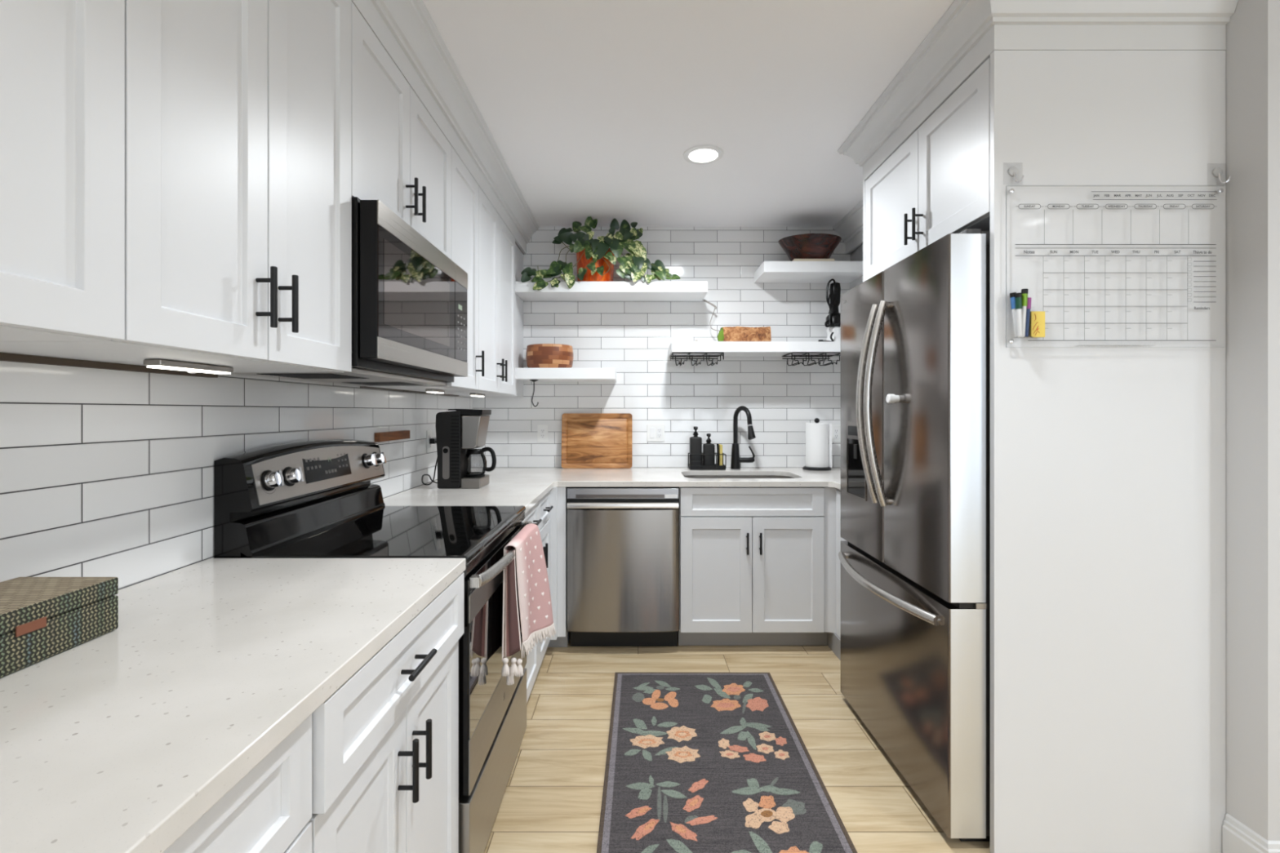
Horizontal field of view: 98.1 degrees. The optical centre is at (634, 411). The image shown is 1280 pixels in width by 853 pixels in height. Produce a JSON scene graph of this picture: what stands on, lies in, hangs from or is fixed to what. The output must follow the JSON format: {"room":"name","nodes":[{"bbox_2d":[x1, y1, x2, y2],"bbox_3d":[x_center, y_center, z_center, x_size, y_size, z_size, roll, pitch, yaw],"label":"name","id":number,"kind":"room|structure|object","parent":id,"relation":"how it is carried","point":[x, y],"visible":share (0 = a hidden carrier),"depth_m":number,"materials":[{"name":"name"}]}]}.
{"room":"kitchen","nodes":[
{"label":"kitchen","id":0,"kind":"room"},
{"bbox_2d":[0,360,472,590],"bbox_3d":[-1.134,0.030,-0.650,0.120,2.510,9.100,0,0,0],"label":"wall","id":1,"kind":"structure","parent":0,"point":[104,473],"depth_m":1.21,"materials":[{"name":"white tile"}]},
{"bbox_2d":[0,0,124,341],"bbox_3d":[-0.875,-0.564,0.381,0.396,0.955,0.799,0,0,0],"label":"upper cabinet","id":2,"kind":"object","parent":1,"relation":"attached to","point":[62,62],"visible":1,"depth_m":0.70,"materials":[{"name":"white paint"}]},
{"bbox_2d":[0,0,351,377],"bbox_3d":[-0.875,-0.564,1.093,0.396,0.955,0.623,0,0,0],"label":"upper cabinet","id":3,"kind":"object","parent":1,"relation":"attached to","point":[238,113],"visible":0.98,"depth_m":1.02,"materials":[{"name":"white paint"}]},
{"bbox_2d":[143,359,233,373],"bbox_3d":[-0.900,-0.088,1.130,0.034,0.020,0.190,0,0,0],"label":"light","id":4,"kind":"object","parent":3,"relation":"attached to","point":[193,368],"visible":1,"depth_m":1.10,"materials":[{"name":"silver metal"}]},
{"bbox_2d":[146,365,231,373],"bbox_3d":[-0.900,-0.084,1.130,0.026,0.003,0.182,0,0,0],"label":"diffuser","id":5,"kind":"object","parent":4,"relation":"attached to","point":[190,369],"depth_m":1.13,"materials":[{"name":"white plastic"}]},
{"bbox_2d":[374,430,409,441],"bbox_3d":[-1.062,0.106,2.445,0.023,0.038,0.310,0,0,0],"label":"key rack","id":6,"kind":"object","parent":1,"relation":"attached to","point":[403,434],"visible":1,"depth_m":2.41,"materials":[{"name":"brown wood"}]},
{"bbox_2d":[351,2,451,259],"bbox_3d":[-0.875,-0.794,1.788,0.396,0.494,0.762,0,0,0],"label":"upper cabinet","id":7,"kind":"object","parent":1,"relation":"attached to","point":[402,158],"visible":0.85,"depth_m":1.67,"materials":[{"name":"white paint"}]},
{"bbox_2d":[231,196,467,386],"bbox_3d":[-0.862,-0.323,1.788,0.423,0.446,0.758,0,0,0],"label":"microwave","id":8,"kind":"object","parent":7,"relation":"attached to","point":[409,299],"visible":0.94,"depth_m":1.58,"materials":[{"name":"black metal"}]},
{"bbox_2d":[457,315,464,351],"bbox_3d":[-0.651,-0.295,2.088,0.001,0.127,0.088,0,0,0],"label":"print","id":9,"kind":"object","parent":8,"relation":"attached to","point":[458,315],"depth_m":2.08},
{"bbox_2d":[360,146,484,391],"bbox_3d":[-0.875,-0.568,2.360,0.396,0.947,0.378,0,0,0],"label":"upper cabinet","id":10,"kind":"object","parent":1,"relation":"attached to","point":[464,188],"visible":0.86,"depth_m":2.42,"materials":[{"name":"white paint"}]},
{"bbox_2d":[425,388,444,394],"bbox_3d":[-0.880,-0.088,2.455,0.034,0.020,0.150,0,0,0],"label":"light","id":11,"kind":"object","parent":10,"relation":"attached to","point":[427,390],"visible":1,"depth_m":2.41,"materials":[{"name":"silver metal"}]},
{"bbox_2d":[426,430,431,453],"bbox_3d":[-1.069,0.155,2.900,0.008,0.115,0.070,0,0,0],"label":"outlet cover","id":12,"kind":"object","parent":1,"relation":"attached to","point":[428,432],"visible":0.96,"depth_m":2.88,"materials":[{"name":"white plastic"}]},
{"bbox_2d":[428,435,431,448],"bbox_3d":[-1.067,0.155,2.900,0.002,0.066,0.033,0,0,0],"label":"receptacle","id":13,"kind":"object","parent":12,"relation":"attached to","point":[429,436],"depth_m":2.89,"materials":[{"name":"white plastic"}]},
{"bbox_2d":[402,186,523,396],"bbox_3d":[-0.875,-0.568,3.115,0.396,0.947,1.128,0,0,0],"label":"upper cabinet","id":14,"kind":"object","parent":1,"relation":"attached to","point":[500,260],"visible":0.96,"depth_m":2.90,"materials":[{"name":"white paint"}]},
{"bbox_2d":[469,393,484,397],"bbox_3d":[-0.850,-0.088,3.010,0.034,0.020,0.180,0,0,0],"label":"light","id":15,"kind":"object","parent":14,"relation":"attached to","point":[477,395],"visible":1,"depth_m":2.97,"materials":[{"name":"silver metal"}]},
{"bbox_2d":[472,226,849,467],"bbox_3d":[0.478,0.030,3.740,3.104,2.510,0.120,0,0,0],"label":"wall","id":16,"kind":"structure","parent":0,"point":[634,339],"depth_m":3.68,"materials":[{"name":"white tile"}]},
{"bbox_2d":[351,0,538,254],"bbox_3d":[-0.681,-1.133,1.829,0.100,0.181,3.699,0,0,0],"label":"trim","id":17,"kind":"structure","parent":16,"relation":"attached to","point":[406,29],"depth_m":2.01,"materials":[{"name":"white paint"}]},
{"bbox_2d":[537,424,547,441],"bbox_3d":[-0.607,0.143,3.675,0.070,0.115,0.008,0,0,0],"label":"outlet cover","id":18,"kind":"object","parent":16,"relation":"attached to","point":[542,429],"visible":1,"depth_m":3.67,"materials":[{"name":"white plastic"}]},
{"bbox_2d":[540,428,545,438],"bbox_3d":[-0.607,0.143,3.673,0.033,0.066,0.002,0,0,0],"label":"receptacle","id":19,"kind":"object","parent":18,"relation":"attached to","point":[542,430],"depth_m":3.67,"materials":[{"name":"white plastic"}]},
{"bbox_2d":[515,368,616,381],"bbox_3d":[-0.426,-0.234,3.535,0.614,0.068,0.287,0,0,0],"label":"floating shelf","id":20,"kind":"object","parent":16,"relation":"attached to","point":[521,374],"visible":0.8,"depth_m":3.39,"materials":[{"name":"white paint"}]},
{"bbox_2d":[529,379,538,407],"bbox_3d":[-0.628,-0.115,3.470,0.056,0.170,0.056,0,0,0],"label":"hook","id":21,"kind":"object","parent":20,"relation":"hanging from","point":[533,380],"visible":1,"depth_m":3.47,"materials":[{"name":"black metal"}]},
{"bbox_2d":[525,343,573,368],"bbox_3d":[-0.538,-0.344,3.530,0.298,0.149,0.253,0,0,0],"label":"cutting board","id":22,"kind":"object","parent":20,"relation":"on","point":[537,355],"visible":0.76,"depth_m":3.42,"materials":[{"name":"brown wood"}]},
{"bbox_2d":[515,281,707,301],"bbox_3d":[-0.142,-0.763,3.535,1.181,0.065,0.287,0,0,0],"label":"floating shelf","id":23,"kind":"object","parent":16,"relation":"attached to","point":[580,291],"visible":0.8,"depth_m":3.39,"materials":[{"name":"white paint"}]},
{"bbox_2d":[576,248,613,281],"bbox_3d":[-0.250,-0.910,3.545,0.248,0.226,0.248,0,0,0],"label":"pot","id":24,"kind":"object","parent":23,"relation":"on","point":[582,257],"depth_m":3.45,"materials":[{"name":"orange ceramic"}]},
{"bbox_2d":[520,216,679,290],"bbox_3d":[-0.208,-0.982,3.512,0.981,0.497,0.335,0,0,0],"label":"pothos","id":25,"kind":"object","parent":23,"relation":"on","point":[595,261],"visible":0.98,"depth_m":3.40,"materials":[{"name":"green plant"}]},
{"bbox_2d":[702,299,719,331],"bbox_3d":[0.518,-0.623,3.594,0.154,0.221,0.044,0,0,30],"label":"cord","id":26,"kind":"object","parent":23,"relation":"hanging from","point":[706,301],"visible":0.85,"depth_m":3.60,"materials":[{"name":"beige plastic"}]},
{"bbox_2d":[647,424,664,441],"bbox_3d":[0.142,0.140,3.675,0.116,0.115,0.008,0,0,0],"label":"outlet cover","id":27,"kind":"object","parent":16,"relation":"attached to","point":[655,433],"visible":1,"depth_m":3.67,"materials":[{"name":"white plastic"}]},
{"bbox_2d":[649,427,654,437],"bbox_3d":[0.119,0.140,3.673,0.033,0.066,0.002,0,0,0],"label":"rocker switch","id":28,"kind":"object","parent":27,"relation":"attached to","point":[651,429],"depth_m":3.67,"materials":[{"name":"white plastic"}]},
{"bbox_2d":[657,427,662,437],"bbox_3d":[0.165,0.140,3.673,0.033,0.066,0.002,0,0,0],"label":"receptacle","id":29,"kind":"object","parent":27,"relation":"attached to","point":[659,429],"depth_m":3.67,"materials":[{"name":"white plastic"}]},
{"bbox_2d":[668,341,840,356],"bbox_3d":[0.828,-0.397,3.535,1.200,0.064,0.287,0,0,0],"label":"floating shelf","id":30,"kind":"object","parent":16,"relation":"attached to","point":[730,348],"visible":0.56,"depth_m":3.39,"materials":[{"name":"white paint"}]},
{"bbox_2d":[670,352,724,365],"bbox_3d":[0.390,-0.326,3.513,0.317,0.076,0.249,0,0,0],"label":"wire rack","id":31,"kind":"object","parent":30,"relation":"attached to","point":[672,355],"visible":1,"depth_m":3.40,"materials":[{"name":"black metal"}]},
{"bbox_2d":[717,326,771,341],"bbox_3d":[0.686,-0.484,3.524,0.334,0.108,0.129,0,0,0],"label":"ornament","id":32,"kind":"object","parent":30,"relation":"on","point":[727,333],"visible":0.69,"depth_m":3.47,"materials":[{"name":"brown wood"}]},
{"bbox_2d":[782,352,840,365],"bbox_3d":[1.120,-0.326,3.513,0.317,0.076,0.249,0,0,0],"label":"wire rack","id":33,"kind":"object","parent":30,"relation":"attached to","point":[791,353],"visible":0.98,"depth_m":3.41,"materials":[{"name":"black metal"}]},
{"bbox_2d":[817,279,840,341],"bbox_3d":[1.251,-0.632,3.500,0.120,0.407,0.219,0,0,36],"label":"blender","id":34,"kind":"object","parent":30,"relation":"on","point":[833,322],"visible":0.91,"depth_m":3.49,"materials":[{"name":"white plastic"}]},
{"bbox_2d":[826,326,840,341],"bbox_3d":[1.280,-0.485,3.540,0.120,0.109,0.120,0,0,0],"label":"cup","id":35,"kind":"object","parent":30,"relation":"on","point":[835,331],"depth_m":3.50,"materials":[{"name":"white ceramic"}]},
{"bbox_2d":[754,261,862,283],"bbox_3d":[1.110,-0.886,3.535,0.636,0.067,0.287,0,0,0],"label":"floating shelf","id":36,"kind":"object","parent":16,"relation":"attached to","point":[769,272],"visible":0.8,"depth_m":3.40,"materials":[{"name":"white paint"}]},
{"bbox_2d":[792,258,835,261],"bbox_3d":[1.110,-0.932,3.530,0.250,0.022,0.220,0,0,0],"label":"serving board","id":37,"kind":"object","parent":36,"relation":"on","point":[794,260],"visible":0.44,"depth_m":3.42,"materials":[{"name":"beige"}]},
{"bbox_2d":[777,233,841,261],"bbox_3d":[1.110,-1.014,3.515,0.392,0.142,0.282,0,0,0],"label":"bowl","id":38,"kind":"object","parent":37,"relation":"on","point":[806,246],"visible":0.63,"depth_m":3.42,"materials":[{"name":"brown wood"}]},
{"bbox_2d":[831,425,840,442],"bbox_3d":[1.335,0.145,3.675,0.070,0.115,0.008,0,0,0],"label":"outlet cover","id":39,"kind":"object","parent":16,"relation":"attached to","point":[836,429],"visible":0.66,"depth_m":3.67,"materials":[{"name":"white plastic"}]},
{"bbox_2d":[833,428,838,438],"bbox_3d":[1.335,0.145,3.673,0.033,0.066,0.002,0,0,0],"label":"receptacle","id":40,"kind":"object","parent":39,"relation":"attached to","point":[835,430],"depth_m":3.67,"materials":[{"name":"white plastic"}]},
{"bbox_2d":[422,0,954,226],"bbox_3d":[1.450,-1.275,-0.650,5.500,0.100,9.100,0,0,0],"label":"ceiling","id":41,"kind":"structure","parent":0,"point":[593,108],"depth_m":2.14,"materials":[{"name":"white paint"}]},
{"bbox_2d":[683,145,723,164],"bbox_3d":[0.328,-1.220,2.644,0.192,0.007,0.192,0,0,0],"label":"recessed light","id":42,"kind":"object","parent":41,"relation":"in","point":[700,154],"visible":1,"depth_m":2.63,"materials":[{"name":"white plastic"}]},
{"bbox_2d":[688,149,717,161],"bbox_3d":[0.328,-1.222,2.644,0.134,0.003,0.134,0,0,0],"label":"diffuser","id":43,"kind":"object","parent":42,"relation":"attached to","point":[695,155],"depth_m":2.64,"materials":[{"name":"white plastic"}]},
{"bbox_2d":[484,631,991,852],"bbox_3d":[1.450,1.335,-0.650,5.500,0.100,9.100,0,0,0],"label":"floor","id":44,"kind":"structure","parent":0,"point":[551,802],"depth_m":2.12,"materials":[{"name":"brown wood"}]},
{"bbox_2d":[163,713,311,852],"bbox_3d":[-0.739,0.843,0.382,0.669,0.883,0.762,0,0,0],"label":"base cabinet","id":45,"kind":"object","parent":44,"relation":"on","point":[268,810],"visible":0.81,"depth_m":0.68,"materials":[{"name":"white paint"}]},
{"bbox_2d":[0,558,466,852],"bbox_3d":[-0.750,0.385,0.698,0.647,0.030,1.415,0,0,0],"label":"countertop","id":46,"kind":"structure","parent":45,"relation":"on","point":[121,740],"depth_m":0.74,"materials":[{"name":"white stone"}]},
{"bbox_2d":[0,577,118,677],"bbox_3d":[-0.959,0.324,0.782,0.172,0.088,0.324,0,0,0],"label":"woven box","id":47,"kind":"object","parent":46,"relation":"on","point":[42,618],"visible":1,"depth_m":0.85,"materials":[{"name":"wicker"}]},
{"bbox_2d":[213,439,532,852],"bbox_3d":[-0.717,0.688,1.790,0.706,1.193,0.753,0,0,0],"label":"range","id":48,"kind":"object","parent":44,"relation":"on","point":[317,498],"visible":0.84,"depth_m":1.58,"materials":[{"name":"black metal"}]},
{"bbox_2d":[305,453,347,474],"bbox_3d":[-0.984,0.169,1.783,0.011,0.056,0.232,0,0,0],"label":"print","id":49,"kind":"object","parent":48,"relation":"attached to","point":[315,463],"depth_m":1.78,"materials":[{"name":"grey"}]},
{"bbox_2d":[240,505,525,562],"bbox_3d":[-0.714,0.371,1.790,0.581,0.031,0.753,0,0,0],"label":"cooktop","id":50,"kind":"object","parent":48,"relation":"in","point":[364,531],"depth_m":1.65,"materials":[{"name":"black glass"}]},
{"bbox_2d":[501,523,555,684],"bbox_3d":[-0.365,0.618,1.864,0.110,0.419,0.410,0,0,7],"label":"dish towel","id":51,"kind":"object","parent":48,"relation":"hanging from","point":[526,597],"visible":0.99,"depth_m":1.77,"materials":[{"name":"pink fabric"}]},
{"bbox_2d":[308,572,463,852],"bbox_3d":[-0.734,0.843,1.082,0.678,0.883,0.630,0,0,0],"label":"base cabinet","id":52,"kind":"object","parent":44,"relation":"on","point":[385,743],"visible":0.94,"depth_m":1.02,"materials":[{"name":"white paint"}]},
{"bbox_2d":[521,487,568,702],"bbox_3d":[-0.720,0.843,2.930,0.707,0.883,1.498,0,0,0],"label":"base cabinet","id":53,"kind":"object","parent":44,"relation":"on","point":[548,513],"visible":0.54,"depth_m":2.92,"materials":[{"name":"white paint"}]},
{"bbox_2d":[382,467,840,513],"bbox_3d":[0.177,0.385,2.928,2.501,0.030,1.503,0,0,0],"label":"countertop","id":54,"kind":"structure","parent":53,"relation":"on","point":[507,486],"depth_m":2.95,"materials":[{"name":"white stone"}]},
{"bbox_2d":[421,408,491,488],"bbox_3d":[-0.898,0.177,2.785,0.333,0.383,0.259,0,0,0],"label":"coffee maker","id":55,"kind":"object","parent":54,"relation":"on","point":[458,431],"visible":0.98,"depth_m":2.67,"materials":[{"name":"black plastic"}]},
{"bbox_2d":[464,446,496,475],"bbox_3d":[-0.773,0.242,2.744,0.152,0.136,0.112,0,0,32],"label":"coffee carafe","id":56,"kind":"object","parent":55,"relation":"on","point":[469,451],"visible":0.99,"depth_m":2.74,"materials":[{"name":"clear glass"}]},
{"bbox_2d":[561,413,632,468],"bbox_3d":[-0.245,0.190,3.640,0.462,0.358,0.060,0,0,0],"label":"cutting board","id":57,"kind":"object","parent":54,"relation":"on","point":[588,440],"visible":1,"depth_m":3.63,"materials":[{"name":"brown wood"}]},
{"bbox_2d":[688,453,726,470],"bbox_3d":[0.465,0.318,3.570,0.232,0.101,0.116,0,0,0],"label":"sink caddy","id":58,"kind":"object","parent":54,"relation":"on","point":[723,467],"visible":0.97,"depth_m":3.52,"materials":[{"name":"black metal"}]},
{"bbox_2d":[689,426,702,465],"bbox_3d":[0.394,0.229,3.563,0.074,0.266,0.084,0,0,0],"label":"soap dispenser","id":59,"kind":"object","parent":58,"relation":"in","point":[695,442],"visible":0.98,"depth_m":3.54,"materials":[{"name":"black plastic"}]},
{"bbox_2d":[688,463,725,470],"bbox_3d":[0.465,0.354,3.570,0.226,0.028,0.110,0,0,0],"label":"tray","id":60,"kind":"object","parent":58,"relation":"on","point":[702,467],"depth_m":3.52,"materials":[{"name":"black"}]},
{"bbox_2d":[702,433,715,465],"bbox_3d":[0.478,0.252,3.562,0.070,0.221,0.082,0,0,0],"label":"soap dispenser","id":61,"kind":"object","parent":58,"relation":"in","point":[708,447],"visible":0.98,"depth_m":3.54,"materials":[{"name":"black plastic"}]},
{"bbox_2d":[716,443,719,465],"bbox_3d":[0.534,0.282,3.550,0.016,0.158,0.014,0,0,0],"label":"dish brush","id":62,"kind":"object","parent":58,"relation":"on","point":[717,444],"visible":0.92,"depth_m":3.54,"materials":[{"name":"black plastic"}]},
{"bbox_2d":[719,444,722,465],"bbox_3d":[0.553,0.286,3.567,0.017,0.151,0.065,0,0,0],"label":"sponge","id":63,"kind":"object","parent":58,"relation":"on","point":[720,445],"visible":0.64,"depth_m":3.54,"materials":[{"name":"yellow"}]},
{"bbox_2d":[684,475,792,478],"bbox_3d":[0.620,0.483,3.280,0.684,0.164,0.404,0,0,0],"label":"sink","id":64,"kind":"object","parent":54,"relation":"in","point":[691,477],"visible":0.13,"depth_m":3.47,"materials":[{"name":"silver metal"}]},
{"bbox_2d":[730,405,755,469],"bbox_3d":[0.701,0.166,3.529,0.154,0.406,0.205,0,0,0],"label":"faucet","id":65,"kind":"object","parent":54,"relation":"on","point":[735,460],"visible":1,"depth_m":3.58,"materials":[{"name":"black metal"}]},
{"bbox_2d":[802,417,831,471],"bbox_3d":[1.172,0.205,3.565,0.176,0.328,0.176,0,0,0],"label":"paper towel holder","id":66,"kind":"object","parent":54,"relation":"on","point":[816,420],"visible":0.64,"depth_m":3.51,"materials":[{"name":"black metal"}]},
{"bbox_2d":[805,422,831,467],"bbox_3d":[1.173,0.212,3.565,0.144,0.280,0.141,0,0,0],"label":"paper towel roll","id":67,"kind":"object","parent":66,"relation":"on","point":[818,435],"visible":1,"depth_m":3.51,"materials":[{"name":"white paper"}]},
{"bbox_2d":[566,487,679,646],"bbox_3d":[-0.061,0.843,3.301,0.602,0.882,0.738,0,0,0],"label":"dishwasher","id":68,"kind":"object","parent":44,"relation":"on","point":[623,543],"visible":1,"depth_m":2.94,"materials":[{"name":"silver metal"}]},
{"bbox_2d":[596,672,857,852],"bbox_3d":[0.271,1.281,1.696,0.782,0.007,2.051,0,0,0],"label":"runner rug","id":69,"kind":"object","parent":44,"relation":"on","point":[696,762],"visible":1,"depth_m":1.96,"materials":[{"name":"grey fabric"}]},
{"bbox_2d":[678,487,827,645],"bbox_3d":[0.651,0.843,3.300,0.817,0.883,0.756,0,0,0],"label":"base cabinet","id":70,"kind":"object","parent":44,"relation":"on","point":[751,559],"visible":0.95,"depth_m":2.97,"materials":[{"name":"white paint"}]},
{"bbox_2d":[823,487,846,660],"bbox_3d":[1.221,0.843,3.119,0.408,0.883,1.119,0,0,0],"label":"base cabinet","id":71,"kind":"object","parent":44,"relation":"on","point":[833,539],"visible":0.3,"depth_m":2.97,"materials":[{"name":"white paint"}]},
{"bbox_2d":[838,229,990,841],"bbox_3d":[1.228,0.370,2.057,0.784,1.826,0.866,0,0,0],"label":"refrigerator","id":72,"kind":"object","parent":44,"relation":"on","point":[914,557],"depth_m":1.76,"materials":[{"name":"grey metal"}]},
{"bbox_2d":[862,50,1226,852],"bbox_3d":[1.352,0.121,2.059,0.706,2.326,0.919,0,0,0],"label":"surround","id":73,"kind":"object","parent":44,"relation":"on","point":[1108,465],"visible":0.85,"depth_m":1.60,"materials":[{"name":"white paint"}]},
{"bbox_2d":[1008,166,1023,182],"bbox_3d":[1.090,-0.685,1.588,0.056,0.064,0.024,0,0,0],"label":"hook","id":74,"kind":"object","parent":73,"relation":"attached to","point":[1013,171],"visible":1,"depth_m":1.59,"materials":[{"name":"grey plastic"}]},
{"bbox_2d":[1005,185,1224,347],"bbox_3d":[1.377,-0.415,1.581,0.624,0.463,0.024,0,0,0],"label":"calendar board","id":75,"kind":"object","parent":73,"relation":"attached to","point":[1011,190],"visible":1,"depth_m":1.59,"materials":[{"name":"clear plastic"}]},
{"bbox_2d":[1013,336,1033,337],"bbox_3d":[1.100,-0.252,1.573,0.049,0.085,0.029,0,0,0],"label":"tray","id":76,"kind":"object","parent":75,"relation":"attached to","point":[1017,336],"visible":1,"depth_m":1.58,"materials":[{"name":"clear plastic"}]},
{"bbox_2d":[1009,292,1017,337],"bbox_3d":[1.081,-0.275,1.579,0.027,0.127,0.016,0,0,0],"label":"marker","id":77,"kind":"object","parent":76,"relation":"in","point":[1012,298],"visible":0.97,"depth_m":1.57,"materials":[{"name":"white plastic"}]},
{"bbox_2d":[1014,293,1022,337],"bbox_3d":[1.082,-0.272,1.563,0.018,0.124,0.016,0,0,0],"label":"marker","id":78,"kind":"object","parent":76,"relation":"in","point":[1018,296],"visible":1,"depth_m":1.56,"materials":[{"name":"white plastic"}]},
{"bbox_2d":[1021,288,1028,336],"bbox_3d":[1.099,-0.278,1.567,0.023,0.136,0.016,0,0,0],"label":"marker","id":79,"kind":"object","parent":76,"relation":"in","point":[1024,291],"visible":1,"depth_m":1.56,"materials":[{"name":"white plastic"}]},
{"bbox_2d":[1024,297,1031,336],"bbox_3d":[1.117,-0.268,1.579,0.022,0.112,0.016,0,0,0],"label":"marker","id":80,"kind":"object","parent":76,"relation":"in","point":[1028,304],"visible":0.76,"depth_m":1.57,"materials":[{"name":"blue"}]},
{"bbox_2d":[1030,311,1044,337],"bbox_3d":[1.151,-0.249,1.584,0.039,0.073,0.006,0,0,0],"label":"sticky notes","id":81,"kind":"object","parent":75,"relation":"attached to","point":[1037,318],"visible":1,"depth_m":1.58,"materials":[{"name":"yellow paper"}]},
{"bbox_2d":[1212,167,1231,183],"bbox_3d":[1.678,-0.683,1.588,0.056,0.064,0.024,0,0,0],"label":"hook","id":82,"kind":"object","parent":73,"relation":"attached to","point":[1217,171],"visible":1,"depth_m":1.59,"materials":[{"name":"grey plastic"}]},
{"bbox_2d":[849,244,862,289],"bbox_3d":[1.580,0.030,3.105,0.300,2.510,1.150,0,0,0],"label":"wall","id":83,"kind":"structure","parent":0,"point":[856,255],"depth_m":3.57,"materials":[{"name":"white tile"}]},
{"bbox_2d":[832,0,1238,254],"bbox_3d":[1.329,-1.133,2.598,0.752,0.181,2.163,0,0,0],"label":"trim","id":84,"kind":"structure","parent":83,"relation":"attached to","point":[966,36],"depth_m":1.60,"materials":[{"name":"white paint"}]},
{"bbox_2d":[1225,0,1279,840],"bbox_3d":[1.766,0.030,2.013,0.120,2.510,1.035,0,0,0],"label":"wall","id":85,"kind":"structure","parent":0,"point":[1252,50],"depth_m":1.53,"materials":[{"name":"grey paint"}]},
{"bbox_3d":[3.013,0.030,1.555,2.374,2.510,0.120,0,0,0],"label":"wall","id":86,"kind":"structure","parent":0,"visible":0},
{"bbox_2d":[1222,813,1279,852],"bbox_3d":[2.841,1.220,1.540,2.298,0.129,0.117,0,0,0],"label":"baseboard","id":87,"kind":"structure","parent":86,"relation":"attached to","point":[1237,837],"depth_m":1.55,"materials":[{"name":"white paint"}]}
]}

